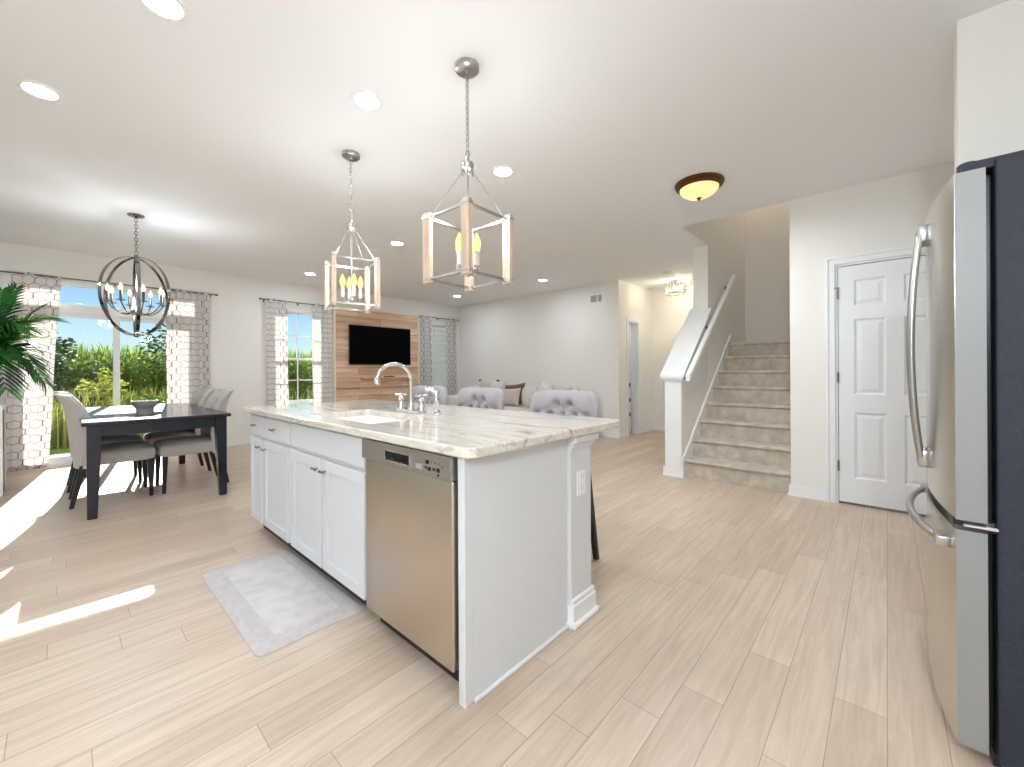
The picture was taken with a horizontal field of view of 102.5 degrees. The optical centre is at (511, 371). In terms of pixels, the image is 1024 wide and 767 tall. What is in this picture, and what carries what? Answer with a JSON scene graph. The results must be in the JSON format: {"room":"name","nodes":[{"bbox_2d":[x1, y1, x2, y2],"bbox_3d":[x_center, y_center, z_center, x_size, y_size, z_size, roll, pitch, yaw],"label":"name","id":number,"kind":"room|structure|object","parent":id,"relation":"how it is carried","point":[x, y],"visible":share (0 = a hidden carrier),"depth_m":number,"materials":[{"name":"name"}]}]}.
{"room":"open-plan kitchen","nodes":[
{"label":"open-plan kitchen","id":0,"kind":"room"},
{"bbox_2d":[0,241,458,439],"bbox_3d":[-4.577,-0.175,6.594,0.150,2.743,9.810,0,0,42],"label":"wall","id":1,"kind":"structure","parent":0,"point":[237,314],"depth_m":6.58,"materials":[{"name":"white paint"}]},
{"bbox_2d":[3,274,165,470],"bbox_3d":[-5.437,0.021,5.647,0.174,2.360,1.950,0,0,42],"label":"window","id":2,"kind":"structure","parent":1,"relation":"in","point":[65,310],"depth_m":5.52,"materials":[{"name":"white paint"}]},
{"bbox_2d":[0,270,217,297],"bbox_3d":[-5.360,-1.163,5.551,0.107,0.057,2.304,0,0,42],"label":"curtain rod","id":3,"kind":"object","parent":1,"relation":"attached to","point":[115,284],"visible":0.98,"depth_m":5.35,"materials":[{"name":"grey metal"}]},
{"bbox_2d":[5,270,60,471],"bbox_3d":[-5.825,-0.004,4.981,0.064,2.392,0.487,0,0,41],"label":"curtain","id":4,"kind":"object","parent":3,"relation":"hanging from","point":[29,422],"visible":0.74,"depth_m":4.99,"materials":[{"name":"white fabric"}]},
{"bbox_2d":[166,288,210,403],"bbox_3d":[-4.792,-0.010,6.113,0.086,2.392,0.545,0,0,42],"label":"curtain","id":5,"kind":"object","parent":3,"relation":"hanging from","point":[188,315],"visible":0.7,"depth_m":6.07,"materials":[{"name":"white fabric"}]},
{"bbox_2d":[227,438,249,446],"bbox_3d":[-4.513,1.146,6.529,0.022,0.100,9.550,0,0,42],"label":"baseboard","id":6,"kind":"structure","parent":1,"relation":"attached to","point":[243,441],"depth_m":6.63,"materials":[{"name":"white paint"}]},
{"bbox_2d":[238,416,242,423],"bbox_3d":[-4.401,0.796,6.662,0.009,0.116,0.070,0,0,42],"label":"power outlet","id":7,"kind":"object","parent":1,"relation":"attached to","point":[240,419],"visible":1,"depth_m":6.66,"materials":[{"name":"white plastic"}]},
{"bbox_2d":[259,298,333,306],"bbox_3d":[-3.783,-1.191,7.279,0.107,0.057,1.264,0,0,42],"label":"curtain rod","id":8,"kind":"object","parent":1,"relation":"attached to","point":[259,298],"visible":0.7,"depth_m":7.18,"materials":[{"name":"grey metal"}]},
{"bbox_2d":[265,298,288,405],"bbox_3d":[-3.989,-0.025,6.992,0.052,2.412,0.363,0,0,42],"label":"curtain","id":9,"kind":"object","parent":8,"relation":"hanging from","point":[276,347],"visible":0.77,"depth_m":6.97,"materials":[{"name":"white fabric"}]},
{"bbox_2d":[311,303,332,402],"bbox_3d":[-3.480,-0.028,7.550,0.052,2.412,0.392,0,0,42],"label":"curtain","id":10,"kind":"object","parent":8,"relation":"hanging from","point":[321,319],"visible":0.74,"depth_m":7.53,"materials":[{"name":"white fabric"}]},
{"bbox_2d":[288,309,312,403],"bbox_3d":[-3.833,-0.210,7.357,0.200,1.775,1.040,0,0,42],"label":"window","id":11,"kind":"structure","parent":1,"relation":"in","point":[290,311],"depth_m":7.38,"materials":[{"name":"white paint"}]},
{"bbox_2d":[332,306,419,401],"bbox_3d":[-2.693,-0.021,8.396,0.199,2.415,1.900,0,0,42],"label":"accent panel","id":12,"kind":"object","parent":1,"relation":"attached to","point":[350,382],"visible":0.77,"depth_m":8.18,"materials":[{"name":"brown wood"}]},
{"bbox_2d":[349,324,410,364],"bbox_3d":[-2.670,-0.512,8.379,0.061,0.773,1.370,0,0,42],"label":"television","id":13,"kind":"object","parent":12,"relation":"attached to","point":[368,345],"visible":1,"depth_m":8.30,"materials":[{"name":"black plastic"}]},
{"bbox_2d":[360,377,412,378],"bbox_3d":[-2.561,0.141,8.466,0.100,0.030,1.150,0,0,42],"label":"shelf","id":14,"kind":"object","parent":12,"relation":"attached to","point":[360,377],"depth_m":8.40,"materials":[{"name":"brown wood"}]},
{"bbox_2d":[432,323,446,385],"bbox_3d":[-1.777,-0.222,9.610,0.200,1.775,1.000,0,0,42],"label":"window","id":15,"kind":"structure","parent":1,"relation":"in","point":[434,325],"depth_m":9.64,"materials":[{"name":"white paint"}]},
{"bbox_3d":[-1.710,-1.213,9.550,0.107,0.057,1.174,0,0,42],"label":"curtain rod","id":16,"kind":"object","parent":1,"relation":"attached to","visible":0},
{"bbox_2d":[419,315,432,385],"bbox_3d":[-1.924,-0.041,9.253,0.053,2.422,0.368,0,0,42],"label":"curtain","id":17,"kind":"object","parent":16,"relation":"hanging from","point":[425,325],"visible":0.66,"depth_m":9.23,"materials":[{"name":"white fabric"}]},
{"bbox_2d":[446,318,456,394],"bbox_3d":[-1.431,-0.044,9.792,0.054,2.422,0.318,0,0,42],"label":"curtain","id":18,"kind":"object","parent":16,"relation":"hanging from","point":[451,325],"visible":0.76,"depth_m":9.77,"materials":[{"name":"white fabric"}]},
{"bbox_2d":[0,427,1003,766],"bbox_3d":[-0.818,1.236,4.125,9.020,0.120,11.220,0,0,42],"label":"floor","id":19,"kind":"structure","parent":0,"point":[734,625],"depth_m":1.71,"materials":[{"name":"brown wood"}]},
{"bbox_2d":[3,410,4,490],"bbox_3d":[-5.138,0.785,3.912,0.349,0.810,0.364,0,0,42],"label":"planter","id":20,"kind":"object","parent":19,"relation":"on","point":[3,410],"depth_m":4.11,"materials":[{"name":"white"}]},
{"bbox_2d":[0,281,69,496],"bbox_3d":[-5.016,0.154,3.896,1.091,2.089,1.197,0,0,42],"label":"potted palm","id":21,"kind":"object","parent":19,"relation":"on","point":[8,295],"visible":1,"depth_m":3.95,"materials":[{"name":"green plant"}]},
{"bbox_2d":[54,391,143,492],"bbox_3d":[-4.356,0.700,4.346,0.500,0.990,0.659,0,0,42],"label":"dining chair","id":22,"kind":"object","parent":19,"relation":"on","point":[129,437],"visible":0.2,"depth_m":4.32,"materials":[{"name":"grey fabric"}]},
{"bbox_2d":[54,393,154,508],"bbox_3d":[-3.810,0.697,3.861,0.500,0.990,0.659,0,0,42],"label":"dining chair","id":23,"kind":"object","parent":19,"relation":"on","point":[119,452],"visible":0.77,"depth_m":3.65,"materials":[{"name":"grey fabric"}]},
{"bbox_2d":[79,403,230,520],"bbox_3d":[-3.819,0.801,4.303,2.110,0.782,1.000,0,0,42],"label":"dining table","id":24,"kind":"object","parent":19,"relation":"on","point":[109,420],"visible":0.81,"depth_m":3.67,"materials":[{"name":"black wood"}]},
{"bbox_2d":[131,400,158,414],"bbox_3d":[-3.515,0.344,3.935,0.200,0.128,0.200,0,0,42],"label":"bowl","id":25,"kind":"object","parent":24,"relation":"on","point":[141,406],"visible":1,"depth_m":3.88,"materials":[{"name":"grey ceramic"}]},
{"bbox_2d":[143,387,215,477],"bbox_3d":[-3.913,0.698,4.875,0.500,0.990,0.659,0,0,42],"label":"dining chair","id":26,"kind":"object","parent":19,"relation":"on","point":[201,396],"visible":0.38,"depth_m":4.80,"materials":[{"name":"grey fabric"}]},
{"bbox_2d":[153,389,233,493],"bbox_3d":[-3.345,0.695,4.356,0.500,0.990,0.659,0,0,42],"label":"dining chair","id":27,"kind":"object","parent":19,"relation":"on","point":[204,442],"visible":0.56,"depth_m":4.23,"materials":[{"name":"grey fabric"}]},
{"bbox_2d":[250,414,275,535],"bbox_3d":[-1.649,0.742,3.164,0.271,0.876,0.626,0,0,42],"label":"base cabinet","id":28,"kind":"object","parent":19,"relation":"on","point":[256,441],"visible":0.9,"depth_m":2.96,"materials":[{"name":"white paint"}]},
{"bbox_2d":[260,417,303,557],"bbox_3d":[-1.363,0.741,2.902,0.503,0.876,0.626,0,0,42],"label":"base cabinet","id":29,"kind":"object","parent":19,"relation":"on","point":[277,446],"visible":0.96,"depth_m":2.68,"materials":[{"name":"white paint"}]},
{"bbox_2d":[201,548,365,656],"bbox_3d":[-1.261,1.168,2.208,1.040,0.018,0.483,0,0,42],"label":"kitchen mat","id":30,"kind":"object","parent":19,"relation":"on","point":[278,599],"visible":1,"depth_m":2.09,"materials":[{"name":"white fabric"}]},
{"bbox_2d":[290,423,366,605],"bbox_3d":[-0.825,0.738,2.412,0.951,0.876,0.626,0,0,42],"label":"base cabinet","id":31,"kind":"object","parent":19,"relation":"on","point":[328,468],"visible":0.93,"depth_m":2.15,"materials":[{"name":"white paint"}]},
{"bbox_2d":[244,399,619,458],"bbox_3d":[-0.710,0.279,2.598,2.519,0.038,1.072,0,0,42],"label":"countertop","id":32,"kind":"structure","parent":31,"relation":"on","point":[462,432],"depth_m":1.99,"materials":[{"name":"white stone"}]},
{"bbox_2d":[336,415,404,423],"bbox_3d":[-0.837,0.403,2.418,0.800,0.206,0.440,0,0,42],"label":"sink","id":33,"kind":"object","parent":32,"relation":"in","point":[369,419],"visible":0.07,"depth_m":2.73,"materials":[{"name":"white"}]},
{"bbox_2d":[374,362,427,413],"bbox_3d":[-0.705,0.102,2.497,0.300,0.315,0.290,0,0,42],"label":"faucet","id":34,"kind":"object","parent":32,"relation":"on","point":[421,409],"visible":1,"depth_m":2.54,"materials":[{"name":"silver metal"}]},
{"bbox_2d":[425,387,440,414],"bbox_3d":[-0.464,0.175,2.429,0.092,0.167,0.056,0,0,10],"label":"sprayer","id":35,"kind":"object","parent":32,"relation":"on","point":[436,397],"visible":1,"depth_m":2.41,"materials":[{"name":"silver metal"}]},
{"bbox_2d":[362,438,458,681],"bbox_3d":[-0.242,0.731,1.870,0.626,0.859,0.610,0,0,42],"label":"dishwasher","id":36,"kind":"object","parent":19,"relation":"on","point":[412,493],"visible":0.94,"depth_m":1.60,"materials":[{"name":"silver metal"}]},
{"bbox_2d":[408,386,446,404],"bbox_3d":[-0.890,0.656,3.560,0.530,1.040,0.532,0,0,42],"label":"bar stool","id":37,"kind":"object","parent":19,"relation":"on","point":[418,390],"visible":0.22,"depth_m":3.68,"materials":[{"name":"grey fabric"}]},
{"bbox_2d":[455,387,504,409],"bbox_3d":[-0.384,0.653,3.098,0.530,1.040,0.532,0,0,42],"label":"bar stool","id":38,"kind":"object","parent":19,"relation":"on","point":[477,397],"visible":0.26,"depth_m":3.23,"materials":[{"name":"grey fabric"}]},
{"bbox_2d":[458,439,568,708],"bbox_3d":[0.037,0.733,1.660,0.047,0.875,0.624,0,0,42],"label":"island end panel","id":39,"kind":"object","parent":19,"relation":"on","point":[513,579],"visible":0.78,"depth_m":1.59,"materials":[{"name":"white paint"}]},
{"bbox_2d":[446,385,595,411],"bbox_3d":[0.035,0.736,8.117,3.200,0.870,0.930,0,0,42],"label":"sofa","id":40,"kind":"object","parent":19,"relation":"on","point":[527,391],"visible":0.13,"depth_m":7.96,"materials":[{"name":"beige fabric"}]},
{"bbox_2d":[479,379,498,387],"bbox_3d":[-0.531,0.430,8.695,0.576,0.512,0.225,0,0,42],"label":"throw pillow","id":41,"kind":"object","parent":40,"relation":"on","point":[485,384],"visible":0.31,"depth_m":8.69,"materials":[{"name":"beige fabric"}]},
{"bbox_2d":[490,380,505,388],"bbox_3d":[-0.312,0.439,8.416,0.210,0.505,0.475,0,0,-42],"label":"throw pillow","id":42,"kind":"object","parent":40,"relation":"on","point":[494,384],"visible":0.39,"depth_m":8.33,"materials":[{"name":"beige fabric"}]},
{"bbox_2d":[501,388,520,405],"bbox_3d":[-0.045,0.508,8.045,0.512,0.369,0.203,0,0,38],"label":"throw pillow","id":43,"kind":"object","parent":40,"relation":"on","point":[511,395],"visible":0.77,"depth_m":7.92,"materials":[{"name":"fabric"}]},
{"bbox_2d":[505,383,524,403],"bbox_3d":[0.021,0.469,8.218,0.599,0.482,0.208,0,0,35],"label":"throw pillow","id":44,"kind":"object","parent":40,"relation":"on","point":[522,385],"visible":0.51,"depth_m":8.11,"materials":[{"name":"brown fabric"}]},
{"bbox_2d":[504,405,529,410],"bbox_3d":[-0.033,0.774,8.043,0.923,0.195,0.730,0,0,42],"label":"seat cushion","id":45,"kind":"object","parent":40,"relation":"on","point":[506,407],"depth_m":7.78,"materials":[{"name":"beige fabric"}]},
{"bbox_2d":[519,386,537,406],"bbox_3d":[0.144,0.510,8.239,0.917,0.420,0.273,0,0,42],"label":"cushion","id":46,"kind":"object","parent":40,"relation":"on","point":[527,391],"depth_m":7.97,"materials":[{"name":"beige fabric"}]},
{"bbox_2d":[527,380,550,401],"bbox_3d":[0.571,0.494,7.683,0.672,0.666,0.223,0,0,42],"label":"throw pillow","id":47,"kind":"object","parent":40,"relation":"on","point":[543,386],"visible":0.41,"depth_m":7.68,"materials":[{"name":"beige fabric"}]},
{"bbox_2d":[537,387,580,390],"bbox_3d":[0.834,0.506,7.609,0.917,0.420,0.273,0,0,42],"label":"cushion","id":48,"kind":"object","parent":40,"relation":"on","point":[576,389],"depth_m":7.34,"materials":[{"name":"beige fabric"}]},
{"bbox_2d":[552,385,572,389],"bbox_3d":[0.861,0.473,7.380,0.206,0.435,0.519,0,0,-38],"label":"throw pillow","id":49,"kind":"object","parent":40,"relation":"on","point":[553,386],"visible":0.27,"depth_m":7.35,"materials":[{"name":"beige fabric"}]},
{"bbox_2d":[530,390,599,559],"bbox_3d":[0.209,0.650,2.556,0.530,1.040,0.532,0,0,42],"label":"bar stool","id":50,"kind":"object","parent":19,"relation":"on","point":[562,402],"visible":0.31,"depth_m":2.64,"materials":[{"name":"grey fabric"}]},
{"bbox_2d":[566,432,599,630],"bbox_3d":[0.270,0.732,1.999,0.226,0.875,0.220,0,0,42],"label":"island post","id":51,"kind":"object","parent":19,"relation":"on","point":[582,606],"visible":0.48,"depth_m":1.92,"materials":[{"name":"white paint"}]},
{"bbox_2d":[577,469,585,495],"bbox_3d":[0.327,0.524,1.932,0.009,0.116,0.069,0,0,42],"label":"power outlet","id":52,"kind":"object","parent":51,"relation":"attached to","point":[581,490],"visible":1,"depth_m":1.92,"materials":[{"name":"white plastic"}]},
{"bbox_2d":[580,473,583,480],"bbox_3d":[0.329,0.497,1.930,0.003,0.036,0.034,0,0,42],"label":"receptacle","id":53,"kind":"object","parent":52,"relation":"attached to","point":[581,474],"depth_m":1.93,"materials":[{"name":"white plastic"}]},
{"bbox_2d":[580,484,583,492],"bbox_3d":[0.329,0.551,1.930,0.003,0.036,0.034,0,0,42],"label":"receptacle","id":54,"kind":"object","parent":52,"relation":"attached to","point":[581,485],"depth_m":1.93,"materials":[{"name":"white plastic"}]},
{"bbox_2d":[685,340,790,492],"bbox_3d":[3.164,0.377,5.180,0.978,1.552,2.695,0,0,42],"label":"staircase","id":55,"kind":"structure","parent":19,"relation":"on","point":[744,439],"depth_m":4.66,"materials":[{"name":"beige carpet"}]},
{"bbox_2d":[905,150,1023,766],"bbox_3d":[1.898,0.266,1.320,0.918,1.788,0.913,0,0,42],"label":"refrigerator","id":56,"kind":"object","parent":19,"relation":"on","point":[972,234],"visible":1,"depth_m":1.21,"materials":[{"name":"silver metal"}]},
{"bbox_2d":[0,0,1008,306],"bbox_3d":[-0.834,-1.677,4.125,9.020,0.220,11.220,0,0,42],"label":"ceiling","id":57,"kind":"structure","parent":0,"point":[227,126],"depth_m":2.59,"materials":[{"name":"white paint"}]},
{"bbox_2d":[15,79,62,100],"bbox_3d":[-2.615,-1.552,2.277,0.176,0.010,0.176,0,0,42],"label":"recessed light","id":58,"kind":"object","parent":57,"relation":"in","point":[37,89],"visible":1,"depth_m":2.27,"materials":[{"name":"white plastic"}]},
{"bbox_2d":[98,212,170,337],"bbox_3d":[-3.733,-0.941,4.083,0.506,1.218,0.757,0,0,-41],"label":"orb chandelier","id":59,"kind":"object","parent":57,"relation":"hanging from","point":[136,311],"visible":1,"depth_m":4.04,"materials":[{"name":"silver metal"}]},
{"bbox_2d":[140,0,188,20],"bbox_3d":[-1.483,-1.558,1.745,0.176,0.010,0.176,0,0,42],"label":"recessed light","id":60,"kind":"object","parent":57,"relation":"in","point":[174,10],"visible":1,"depth_m":1.76,"materials":[{"name":"white plastic"}]},
{"bbox_2d":[324,149,380,313],"bbox_3d":[-1.158,-1.005,2.963,0.322,1.120,0.348,0,0,-33],"label":"pendant lantern","id":61,"kind":"object","parent":57,"relation":"hanging from","point":[349,155],"visible":1,"depth_m":2.94,"materials":[{"name":"silver metal"}]},
{"bbox_2d":[351,90,382,109],"bbox_3d":[-0.838,-1.562,2.375,0.176,0.010,0.176,0,0,42],"label":"recessed light","id":62,"kind":"object","parent":57,"relation":"in","point":[364,99],"visible":1,"depth_m":2.36,"materials":[{"name":"white plastic"}]},
{"bbox_2d":[390,241,403,245],"bbox_3d":[-1.404,-1.559,5.017,0.176,0.010,0.176,0,0,42],"label":"recessed light","id":63,"kind":"object","parent":57,"relation":"in","point":[397,243],"visible":1,"depth_m":5.01,"materials":[{"name":"white plastic"}]},
{"bbox_2d":[422,57,513,291],"bbox_3d":[-0.229,-1.010,2.115,0.348,1.120,0.322,0,0,41],"label":"pendant lantern","id":64,"kind":"object","parent":57,"relation":"hanging from","point":[468,246],"visible":1,"depth_m":2.09,"materials":[{"name":"silver metal"}]},
{"bbox_2d":[492,166,513,176],"bbox_3d":[-0.071,-1.566,3.228,0.176,0.010,0.176,0,0,42],"label":"recessed light","id":65,"kind":"object","parent":57,"relation":"in","point":[501,171],"visible":1,"depth_m":3.22,"materials":[{"name":"white plastic"}]},
{"bbox_2d":[665,279,686,295],"bbox_3d":[2.864,-1.466,7.195,0.364,0.244,0.359,0,0,42],"label":"crystal ceiling light","id":66,"kind":"object","parent":57,"relation":"attached to","point":[674,281],"visible":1,"depth_m":7.12,"materials":[{"name":"glass"}]},
{"bbox_2d":[674,172,724,200],"bbox_3d":[1.572,-1.505,3.453,0.384,0.152,0.384,0,0,42],"label":"flush ceiling light","id":67,"kind":"object","parent":57,"relation":"attached to","point":[699,186],"visible":1,"depth_m":3.35,"materials":[{"name":"beige glass"}]},
{"bbox_2d":[458,280,624,431],"bbox_3d":[0.338,-0.202,8.655,4.330,2.743,0.140,0,0,42],"label":"wall","id":68,"kind":"structure","parent":0,"point":[554,337],"depth_m":8.37,"materials":[{"name":"white paint"}]},
{"bbox_2d":[590,293,601,303],"bbox_3d":[1.528,-1.317,7.459,0.270,0.160,0.013,0,0,42],"label":"air vent","id":69,"kind":"object","parent":68,"relation":"in","point":[594,295],"visible":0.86,"depth_m":7.46,"materials":[{"name":"white plastic"}]},
{"bbox_2d":[599,431,627,438],"bbox_3d":[0.345,1.119,8.639,4.352,0.100,0.302,0,0,42],"label":"baseboard","id":70,"kind":"structure","parent":68,"relation":"attached to","point":[618,435],"depth_m":7.19,"materials":[{"name":"white paint"}]},
{"bbox_2d":[602,280,620,431],"bbox_3d":[1.747,-0.210,7.225,0.320,2.743,0.070,0,0,42],"label":"wall","id":71,"kind":"structure","parent":0,"point":[611,334],"depth_m":7.18,"materials":[{"name":"white paint"}]},
{"bbox_2d":[629,324,631,426],"bbox_3d":[2.237,-0.213,8.830,1.760,2.743,0.120,0,0,42],"label":"wall","id":72,"kind":"structure","parent":0,"point":[629,324],"depth_m":8.53,"materials":[{"name":"white paint"}]},
{"bbox_2d":[624,281,652,430],"bbox_3d":[2.364,-0.214,7.752,0.120,2.743,1.260,0,0,42],"label":"wall","id":73,"kind":"structure","parent":0,"point":[637,299],"depth_m":7.81,"materials":[{"name":"white paint"}]},
{"bbox_2d":[629,325,630,431],"bbox_3d":[2.000,0.138,7.859,0.555,2.015,0.101,0,0,42],"label":"door","id":74,"kind":"structure","parent":73,"relation":"in","point":[629,325],"depth_m":7.70,"materials":[{"name":"white paint"}]},
{"bbox_2d":[626,317,640,435],"bbox_3d":[2.173,0.101,7.529,0.136,2.115,0.520,0,0,42],"label":"trim","id":75,"kind":"structure","parent":73,"relation":"attached to","point":[635,327],"depth_m":7.64,"materials":[{"name":"white paint"}]},
{"bbox_2d":[652,285,692,425],"bbox_3d":[3.389,-0.220,7.615,1.580,2.743,0.120,0,0,42],"label":"wall","id":76,"kind":"structure","parent":0,"point":[669,313],"depth_m":7.96,"materials":[{"name":"white paint"}]},
{"bbox_2d":[641,425,664,432],"bbox_3d":[3.168,1.103,7.364,1.580,0.100,0.560,0,0,42],"label":"baseboard","id":77,"kind":"structure","parent":76,"relation":"attached to","point":[650,427],"depth_m":7.97,"materials":[{"name":"white paint"}]},
{"bbox_2d":[678,212,744,455],"bbox_3d":[2.667,-1.544,5.526,0.180,5.400,2.850,0,0,42],"label":"wall","id":78,"kind":"structure","parent":0,"point":[722,255],"depth_m":5.35,"materials":[{"name":"white paint"}]},
{"bbox_2d":[665,381,681,467],"bbox_3d":[1.783,0.624,4.545,0.183,1.075,0.017,0,0,42],"label":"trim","id":79,"kind":"structure","parent":78,"relation":"attached to","point":[673,389],"depth_m":4.53,"materials":[{"name":"white paint"}]},
{"bbox_2d":[663,465,683,477],"bbox_3d":[2.889,1.105,5.755,0.222,0.100,3.312,0,0,42],"label":"baseboard","id":80,"kind":"structure","parent":78,"relation":"attached to","point":[669,471],"depth_m":4.53,"materials":[{"name":"white paint"}]},
{"bbox_2d":[660,308,710,380],"bbox_3d":[2.075,-0.339,4.871,0.260,0.897,0.965,0,0,42],"label":"trim","id":81,"kind":"structure","parent":78,"relation":"attached to","point":[675,368],"depth_m":4.80,"materials":[{"name":"white paint"}]},
{"bbox_2d":[682,335,730,476],"bbox_3d":[2.490,0.319,5.183,0.021,1.676,1.889,0,0,42],"label":"trim","id":82,"kind":"structure","parent":78,"relation":"attached to","point":[709,397],"depth_m":5.02,"materials":[{"name":"white paint"}]},
{"bbox_2d":[683,274,735,380],"bbox_3d":[2.476,-0.625,5.102,0.107,1.464,1.840,0,0,42],"label":"handrail","id":83,"kind":"object","parent":78,"relation":"attached to","point":[709,328],"visible":0.92,"depth_m":4.92,"materials":[{"name":"white paint"}]},
{"bbox_2d":[745,201,789,341],"bbox_3d":[4.078,-1.552,6.249,1.290,5.400,0.120,0,0,42],"label":"wall","id":84,"kind":"structure","parent":0,"point":[767,241],"depth_m":6.31,"materials":[{"name":"white paint"}]},
{"bbox_2d":[789,162,954,489],"bbox_3d":[3.249,-0.219,3.313,1.667,2.743,0.120,0,0,42],"label":"wall","id":85,"kind":"structure","parent":0,"point":[886,213],"depth_m":3.67,"materials":[{"name":"white paint"}]},
{"bbox_2d":[788,484,825,501],"bbox_3d":[3.210,1.103,3.279,1.689,0.100,0.052,0,0,42],"label":"baseboard","id":86,"kind":"structure","parent":85,"relation":"attached to","point":[794,490],"depth_m":3.73,"materials":[{"name":"white paint"}]},
{"bbox_2d":[825,245,924,502],"bbox_3d":[3.157,0.076,3.383,0.910,2.155,0.142,0,0,42],"label":"trim","id":87,"kind":"structure","parent":85,"relation":"attached to","point":[832,263],"depth_m":3.61,"materials":[{"name":"white paint"}]},
{"bbox_2d":[834,256,926,514],"bbox_3d":[3.104,0.112,3.348,0.757,2.040,0.109,0,0,42],"label":"door","id":88,"kind":"structure","parent":85,"relation":"in","point":[878,467],"depth_m":3.42,"materials":[{"name":"white paint"}]},
{"bbox_2d":[954,0,1023,173],"bbox_3d":[2.341,-0.214,1.646,0.760,2.743,0.120,0,0,42],"label":"wall","id":89,"kind":"structure","parent":0,"point":[988,43],"depth_m":1.79,"materials":[{"name":"white paint"}]},
{"label":"outside","id":90,"kind":"structure","parent":0,"visible":0},
{"bbox_2d":[49,445,69,454],"bbox_3d":[-23.380,1.522,24.736,52.099,0.160,84.999,0,0,42],"label":"lawn","id":91,"kind":"structure","parent":90,"point":[60,450],"depth_m":6.92,"materials":[{"name":"green plant"}]},
{"bbox_2d":[49,453,69,456],"bbox_3d":[-6.007,1.300,6.168,1.400,0.090,3.400,0,0,42],"label":"patio slab","id":92,"kind":"object","parent":91,"relation":"on","point":[65,454],"depth_m":6.13,"materials":[{"name":"concrete"}]},
{"bbox_2d":[53,337,77,386],"bbox_3d":[-10.001,-0.149,8.574,1.311,3.039,1.333,0,0,42],"label":"tree","id":93,"kind":"object","parent":91,"relation":"on","point":[63,352],"visible":0.11,"depth_m":9.01,"materials":[{"name":"green plant"}]},
{"bbox_2d":[55,394,101,423],"bbox_3d":[-8.369,0.910,7.937,0.914,0.909,0.761,0,0,42],"label":"shrub","id":94,"kind":"object","parent":91,"relation":"on","point":[94,397],"visible":0.11,"depth_m":8.00,"materials":[{"name":"green plant"}]},
{"bbox_2d":[72,368,128,405],"bbox_3d":[-8.691,0.647,8.677,0.851,1.435,1.153,0,0,22],"label":"shrub","id":95,"kind":"object","parent":91,"relation":"on","point":[104,384],"visible":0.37,"depth_m":8.63,"materials":[{"name":"green plant"}]},
{"bbox_2d":[120,393,166,405],"bbox_3d":[-7.851,0.917,8.803,1.240,0.894,0.972,0,0,19],"label":"shrub","id":96,"kind":"object","parent":91,"relation":"on","point":[149,397],"visible":0.12,"depth_m":8.74,"materials":[{"name":"green plant"}]},
{"bbox_2d":[134,324,165,374],"bbox_3d":[-8.606,0.027,10.702,1.386,2.675,1.791,0,0,42],"label":"tree","id":97,"kind":"object","parent":91,"relation":"on","point":[157,350],"visible":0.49,"depth_m":10.27,"materials":[{"name":"green plant"}]},
{"bbox_2d":[50,381,312,449],"bbox_3d":[-8.193,0.810,9.562,4.417,1.094,8.667,0,0,42],"label":"meadow grass","id":98,"kind":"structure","parent":91,"relation":"on","point":[59,435],"depth_m":7.71,"materials":[{"name":"green plant"}]},
{"bbox_2d":[53,341,312,407],"bbox_3d":[-10.377,0.275,14.211,5.453,2.190,19.867,0,0,42],"label":"vegetation","id":99,"kind":"object","parent":91,"relation":"on","point":[80,368],"visible":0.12,"depth_m":11.58,"materials":[{"name":"green plant"}]},
{"bbox_2d":[288,386,312,399],"bbox_3d":[-5.650,0.865,10.979,1.421,0.974,0.984,0,0,-5],"label":"shrub","id":100,"kind":"object","parent":91,"relation":"on","point":[302,392],"visible":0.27,"depth_m":10.89,"materials":[{"name":"green plant"}]},
{"bbox_2d":[432,327,446,389],"bbox_3d":[-1.707,-1.849,17.052,3.100,6.340,11.700,0,0,42],"label":"neighbor house","id":101,"kind":"structure","parent":91,"relation":"on","point":[440,333],"depth_m":14.27,"materials":[{"name":"beige plastic"}]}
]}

